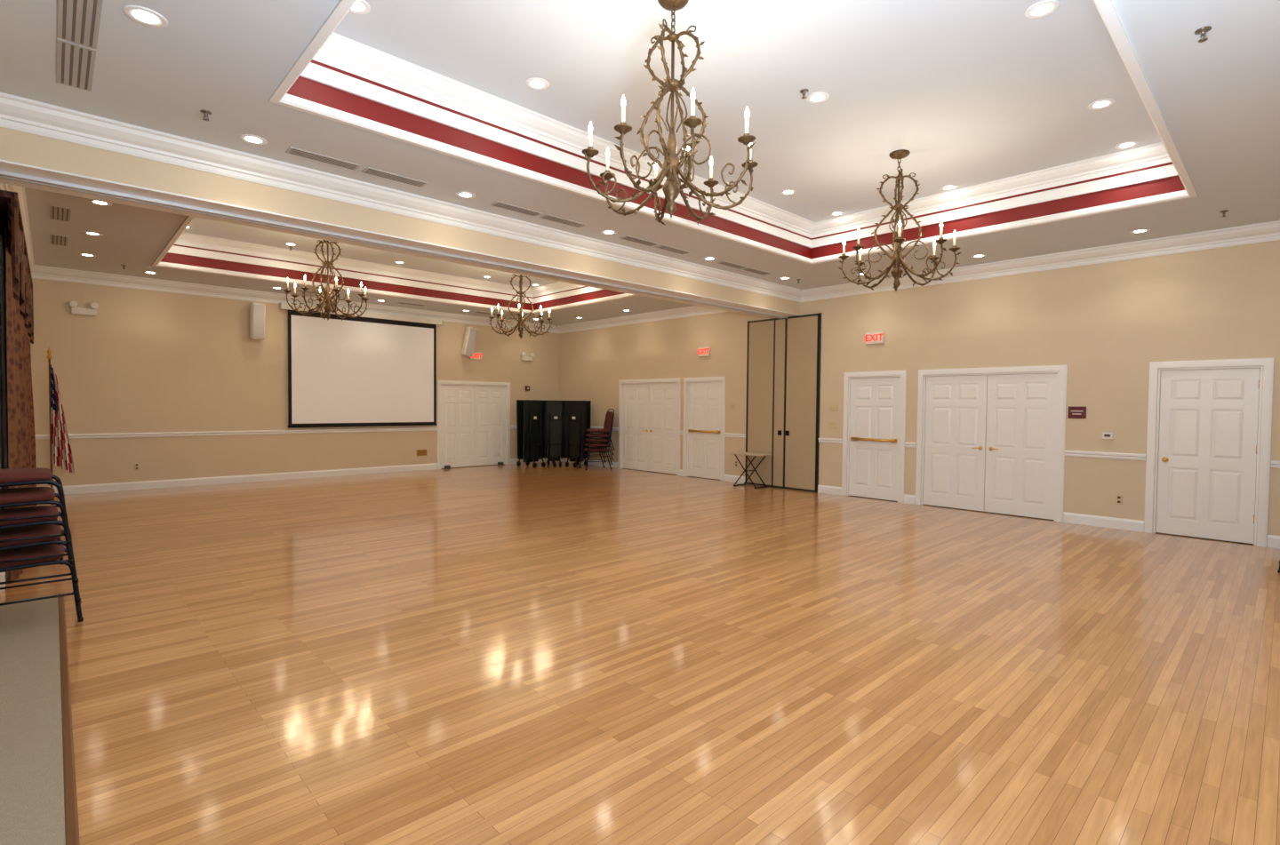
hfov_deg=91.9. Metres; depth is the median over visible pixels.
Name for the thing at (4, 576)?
baseboard
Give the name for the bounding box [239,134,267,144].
recessed light
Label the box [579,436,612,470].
chair
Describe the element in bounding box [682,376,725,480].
door
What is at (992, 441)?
door
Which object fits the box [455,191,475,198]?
recessed light
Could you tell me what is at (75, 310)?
emergency light
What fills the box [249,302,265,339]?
wall speaker
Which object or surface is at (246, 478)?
baseboard
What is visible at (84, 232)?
recessed light
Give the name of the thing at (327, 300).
chandelier
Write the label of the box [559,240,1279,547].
wall
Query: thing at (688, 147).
recessed light
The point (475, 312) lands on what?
ceiling vent
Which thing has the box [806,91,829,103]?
recessed light
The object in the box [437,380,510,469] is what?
door
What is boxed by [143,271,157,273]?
recessed light
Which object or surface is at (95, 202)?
recessed light
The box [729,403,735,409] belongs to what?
light switch
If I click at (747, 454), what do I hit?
folding table
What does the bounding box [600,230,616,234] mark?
recessed light
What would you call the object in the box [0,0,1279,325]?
ceiling
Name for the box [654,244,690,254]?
ceiling vent
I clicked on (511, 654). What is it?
floor
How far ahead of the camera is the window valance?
5.50 m
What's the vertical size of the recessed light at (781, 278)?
0.006 m
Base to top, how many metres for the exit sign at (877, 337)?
0.200 m
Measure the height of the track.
0.040 m
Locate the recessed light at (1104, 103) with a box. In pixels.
[1088,98,1115,110]
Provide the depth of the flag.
9.68 m
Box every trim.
[0,92,1279,302]
[0,183,729,333]
[35,425,516,439]
[57,592,79,844]
[152,216,639,314]
[268,0,1197,264]
[590,426,1279,468]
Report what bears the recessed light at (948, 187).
in the ceiling
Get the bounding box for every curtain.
[5,226,26,581]
[19,314,31,506]
[24,327,32,506]
[27,336,36,506]
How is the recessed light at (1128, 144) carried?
in the ceiling
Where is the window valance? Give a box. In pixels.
[0,189,33,343]
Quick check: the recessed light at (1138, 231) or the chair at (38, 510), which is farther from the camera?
the recessed light at (1138, 231)
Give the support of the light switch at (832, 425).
attached to the wall at (1107, 322)
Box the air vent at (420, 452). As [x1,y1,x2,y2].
[416,449,427,455]
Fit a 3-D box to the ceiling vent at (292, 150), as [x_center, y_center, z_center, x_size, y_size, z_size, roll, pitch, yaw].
[-2.727,-2.275,5.347,0.560,0.010,0.150,-1,2,-43]
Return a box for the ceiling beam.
[0,127,799,314]
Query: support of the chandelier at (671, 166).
hanging from the ceiling
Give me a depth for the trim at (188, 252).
11.72 m
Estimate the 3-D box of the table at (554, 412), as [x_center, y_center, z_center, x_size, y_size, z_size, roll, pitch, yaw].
[-2.149,0.265,15.555,0.540,1.639,0.730,0,2,-23]
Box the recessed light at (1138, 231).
[1129,228,1150,233]
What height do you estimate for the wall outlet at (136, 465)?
0.115 m
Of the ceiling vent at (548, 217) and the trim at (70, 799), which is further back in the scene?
the ceiling vent at (548, 217)
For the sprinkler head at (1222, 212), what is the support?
attached to the ceiling
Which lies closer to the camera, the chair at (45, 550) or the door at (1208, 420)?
the chair at (45, 550)
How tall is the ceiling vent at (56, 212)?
0.010 m
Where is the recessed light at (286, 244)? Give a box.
[284,242,296,246]
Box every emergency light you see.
[68,300,98,316]
[520,352,534,361]
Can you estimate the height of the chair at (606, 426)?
0.990 m
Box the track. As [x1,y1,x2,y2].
[0,159,799,319]
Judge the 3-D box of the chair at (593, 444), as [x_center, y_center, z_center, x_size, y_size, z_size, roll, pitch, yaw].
[-1.041,0.508,14.882,0.672,0.990,0.530,0,2,-23]
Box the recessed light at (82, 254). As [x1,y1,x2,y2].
[78,253,95,256]
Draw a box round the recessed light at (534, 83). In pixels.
[525,77,549,89]
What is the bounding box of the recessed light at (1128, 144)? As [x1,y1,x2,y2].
[1114,140,1139,149]
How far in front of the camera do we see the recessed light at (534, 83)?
5.13 m
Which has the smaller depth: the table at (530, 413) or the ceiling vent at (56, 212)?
the ceiling vent at (56, 212)
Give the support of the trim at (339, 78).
attached to the ceiling
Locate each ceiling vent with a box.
[49,205,71,222]
[49,233,68,246]
[56,38,95,91]
[57,0,103,49]
[285,146,360,170]
[297,289,323,294]
[361,167,428,187]
[398,302,425,306]
[474,312,497,315]
[489,200,542,216]
[539,214,586,227]
[619,235,658,246]
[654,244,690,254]
[716,261,747,269]
[742,267,771,275]
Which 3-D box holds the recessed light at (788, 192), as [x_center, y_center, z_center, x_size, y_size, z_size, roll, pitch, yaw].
[1.835,-2.851,7.676,0.194,0.006,0.194,-1,2,-43]
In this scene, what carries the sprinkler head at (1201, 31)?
attached to the ceiling
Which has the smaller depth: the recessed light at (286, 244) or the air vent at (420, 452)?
the recessed light at (286, 244)
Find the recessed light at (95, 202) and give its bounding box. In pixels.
[88,200,111,206]
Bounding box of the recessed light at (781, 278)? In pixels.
[778,277,791,279]
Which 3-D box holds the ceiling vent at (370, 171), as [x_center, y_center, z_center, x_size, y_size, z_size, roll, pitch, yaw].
[-2.277,-2.283,5.773,0.560,0.010,0.150,-1,2,-43]
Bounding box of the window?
[0,234,8,508]
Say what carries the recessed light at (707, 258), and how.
in the ceiling
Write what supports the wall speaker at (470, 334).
attached to the wall at (148, 361)
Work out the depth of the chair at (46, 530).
4.18 m
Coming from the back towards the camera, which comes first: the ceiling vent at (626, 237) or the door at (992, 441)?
the door at (992, 441)
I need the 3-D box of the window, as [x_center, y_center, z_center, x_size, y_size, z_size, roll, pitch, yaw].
[-7.103,-0.467,7.033,0.024,2.500,4.200,-1,2,-43]
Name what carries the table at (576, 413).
on the floor
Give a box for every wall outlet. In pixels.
[134,463,139,470]
[1115,495,1122,504]
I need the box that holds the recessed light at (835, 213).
[830,211,844,215]
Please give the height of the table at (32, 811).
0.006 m
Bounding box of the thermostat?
[1101,432,1113,439]
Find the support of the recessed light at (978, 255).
in the ceiling
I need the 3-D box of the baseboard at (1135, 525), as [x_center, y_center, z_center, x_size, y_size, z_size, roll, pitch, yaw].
[2.779,1.174,11.612,0.018,0.140,14.550,-1,2,-43]
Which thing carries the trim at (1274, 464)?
attached to the wall at (1107, 322)
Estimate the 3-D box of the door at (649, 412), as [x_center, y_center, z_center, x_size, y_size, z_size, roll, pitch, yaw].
[0.220,0.069,14.362,0.158,2.145,2.030,-1,2,-43]
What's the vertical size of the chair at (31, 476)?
0.990 m
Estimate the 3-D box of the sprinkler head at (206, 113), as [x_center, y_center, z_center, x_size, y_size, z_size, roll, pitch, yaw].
[-3.156,-2.229,4.507,0.070,0.060,0.068,-1,2,-43]
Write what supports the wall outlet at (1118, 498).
attached to the wall at (1107, 322)
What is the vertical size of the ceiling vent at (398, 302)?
0.010 m
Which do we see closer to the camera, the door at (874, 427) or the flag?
the flag
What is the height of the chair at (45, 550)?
0.990 m
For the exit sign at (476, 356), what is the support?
attached to the wall at (148, 361)
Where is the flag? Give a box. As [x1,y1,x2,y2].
[46,347,75,499]
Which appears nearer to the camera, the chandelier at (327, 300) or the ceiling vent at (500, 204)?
the ceiling vent at (500, 204)
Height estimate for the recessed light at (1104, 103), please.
0.006 m
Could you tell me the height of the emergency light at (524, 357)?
0.215 m
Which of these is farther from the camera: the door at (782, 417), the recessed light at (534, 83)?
the door at (782, 417)
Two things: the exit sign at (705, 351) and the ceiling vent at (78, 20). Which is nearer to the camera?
the ceiling vent at (78, 20)
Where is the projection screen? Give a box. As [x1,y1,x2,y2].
[279,302,443,427]
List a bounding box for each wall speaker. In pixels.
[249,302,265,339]
[461,327,477,356]
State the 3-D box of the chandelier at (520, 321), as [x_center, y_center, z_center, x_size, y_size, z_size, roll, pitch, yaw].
[-2.253,-2.292,11.701,1.111,1.430,1.112,0,2,-31]
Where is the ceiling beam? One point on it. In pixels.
(15, 146)
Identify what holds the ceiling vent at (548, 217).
in the ceiling
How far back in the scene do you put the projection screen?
13.18 m
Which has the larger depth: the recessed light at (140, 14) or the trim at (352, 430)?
the trim at (352, 430)
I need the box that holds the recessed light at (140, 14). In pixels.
[122,5,167,27]
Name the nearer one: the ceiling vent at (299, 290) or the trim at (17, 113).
the trim at (17, 113)
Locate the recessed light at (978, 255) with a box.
[970,254,986,257]
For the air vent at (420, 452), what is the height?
0.140 m
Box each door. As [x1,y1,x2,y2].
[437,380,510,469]
[618,377,680,475]
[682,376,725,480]
[744,312,821,492]
[841,370,906,503]
[915,365,1067,522]
[1144,358,1273,547]
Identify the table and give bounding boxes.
[0,594,65,844]
[516,400,545,468]
[544,400,563,466]
[563,400,591,467]
[729,451,772,488]
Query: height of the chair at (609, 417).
0.990 m
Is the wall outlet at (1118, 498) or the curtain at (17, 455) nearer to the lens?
the curtain at (17, 455)
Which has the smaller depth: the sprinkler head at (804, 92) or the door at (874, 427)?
the sprinkler head at (804, 92)
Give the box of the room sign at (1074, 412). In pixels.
[1067,407,1086,418]
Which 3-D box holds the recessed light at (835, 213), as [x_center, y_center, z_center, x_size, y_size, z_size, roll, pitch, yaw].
[2.706,-2.867,8.502,0.194,0.006,0.194,-1,2,-43]
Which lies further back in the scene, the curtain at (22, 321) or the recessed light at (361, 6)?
the curtain at (22, 321)
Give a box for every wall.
[0,221,5,592]
[30,278,559,487]
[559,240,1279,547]
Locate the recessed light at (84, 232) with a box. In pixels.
[82,231,103,236]
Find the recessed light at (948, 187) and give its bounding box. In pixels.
[940,184,958,190]
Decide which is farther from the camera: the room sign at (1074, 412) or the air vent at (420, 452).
the air vent at (420, 452)
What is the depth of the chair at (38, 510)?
4.17 m
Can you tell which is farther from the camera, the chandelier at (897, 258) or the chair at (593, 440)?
the chair at (593, 440)
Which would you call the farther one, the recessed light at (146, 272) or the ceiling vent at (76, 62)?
the recessed light at (146, 272)
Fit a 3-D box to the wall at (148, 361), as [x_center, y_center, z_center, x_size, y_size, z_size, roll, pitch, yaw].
[-5.996,-1.038,13.337,10.620,4.300,0.150,-1,2,-43]
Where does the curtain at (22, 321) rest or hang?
hanging from the window valance
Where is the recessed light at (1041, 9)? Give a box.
[1024,0,1059,18]
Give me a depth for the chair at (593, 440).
14.75 m
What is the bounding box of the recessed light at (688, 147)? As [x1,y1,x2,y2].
[678,144,696,152]
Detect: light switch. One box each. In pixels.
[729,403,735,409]
[829,404,838,411]
[829,422,837,428]
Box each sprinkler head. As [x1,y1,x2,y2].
[200,109,211,121]
[800,88,808,99]
[1194,25,1211,42]
[1219,210,1228,217]
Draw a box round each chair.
[0,467,71,543]
[0,487,74,563]
[0,505,78,583]
[0,524,80,602]
[0,544,83,622]
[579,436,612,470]
[581,423,613,460]
[581,428,612,465]
[582,408,614,450]
[582,415,614,455]
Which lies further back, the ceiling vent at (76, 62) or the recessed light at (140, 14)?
the ceiling vent at (76, 62)
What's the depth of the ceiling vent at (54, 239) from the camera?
8.11 m
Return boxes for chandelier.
[283,240,368,321]
[488,273,552,338]
[582,0,758,225]
[838,149,960,291]
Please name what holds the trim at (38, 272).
attached to the wall at (148, 361)
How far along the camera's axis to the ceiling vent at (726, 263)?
9.23 m
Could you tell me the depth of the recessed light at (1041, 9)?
4.11 m
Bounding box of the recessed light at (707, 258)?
[703,256,716,260]
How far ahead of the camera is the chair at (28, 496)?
4.16 m
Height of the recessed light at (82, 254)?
0.006 m
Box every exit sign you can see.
[470,352,482,360]
[697,346,710,357]
[864,331,884,344]
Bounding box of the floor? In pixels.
[0,461,1279,844]
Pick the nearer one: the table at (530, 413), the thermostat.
the thermostat
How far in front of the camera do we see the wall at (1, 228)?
5.40 m
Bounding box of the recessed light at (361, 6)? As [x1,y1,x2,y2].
[349,0,370,14]
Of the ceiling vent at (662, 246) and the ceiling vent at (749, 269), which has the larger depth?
the ceiling vent at (749, 269)
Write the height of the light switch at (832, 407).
0.115 m
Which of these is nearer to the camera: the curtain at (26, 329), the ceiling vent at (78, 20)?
the ceiling vent at (78, 20)
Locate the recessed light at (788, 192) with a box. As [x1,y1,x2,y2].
[780,189,796,195]
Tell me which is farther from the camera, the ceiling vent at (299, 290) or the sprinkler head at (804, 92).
the ceiling vent at (299, 290)
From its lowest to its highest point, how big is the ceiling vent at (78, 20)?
0.010 m
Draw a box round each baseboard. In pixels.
[0,571,8,591]
[53,457,547,495]
[560,457,1279,549]
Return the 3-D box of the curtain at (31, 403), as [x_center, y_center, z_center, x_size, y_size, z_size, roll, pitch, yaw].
[-8.422,-0.268,8.546,0.113,2.950,1.180,-1,2,-43]

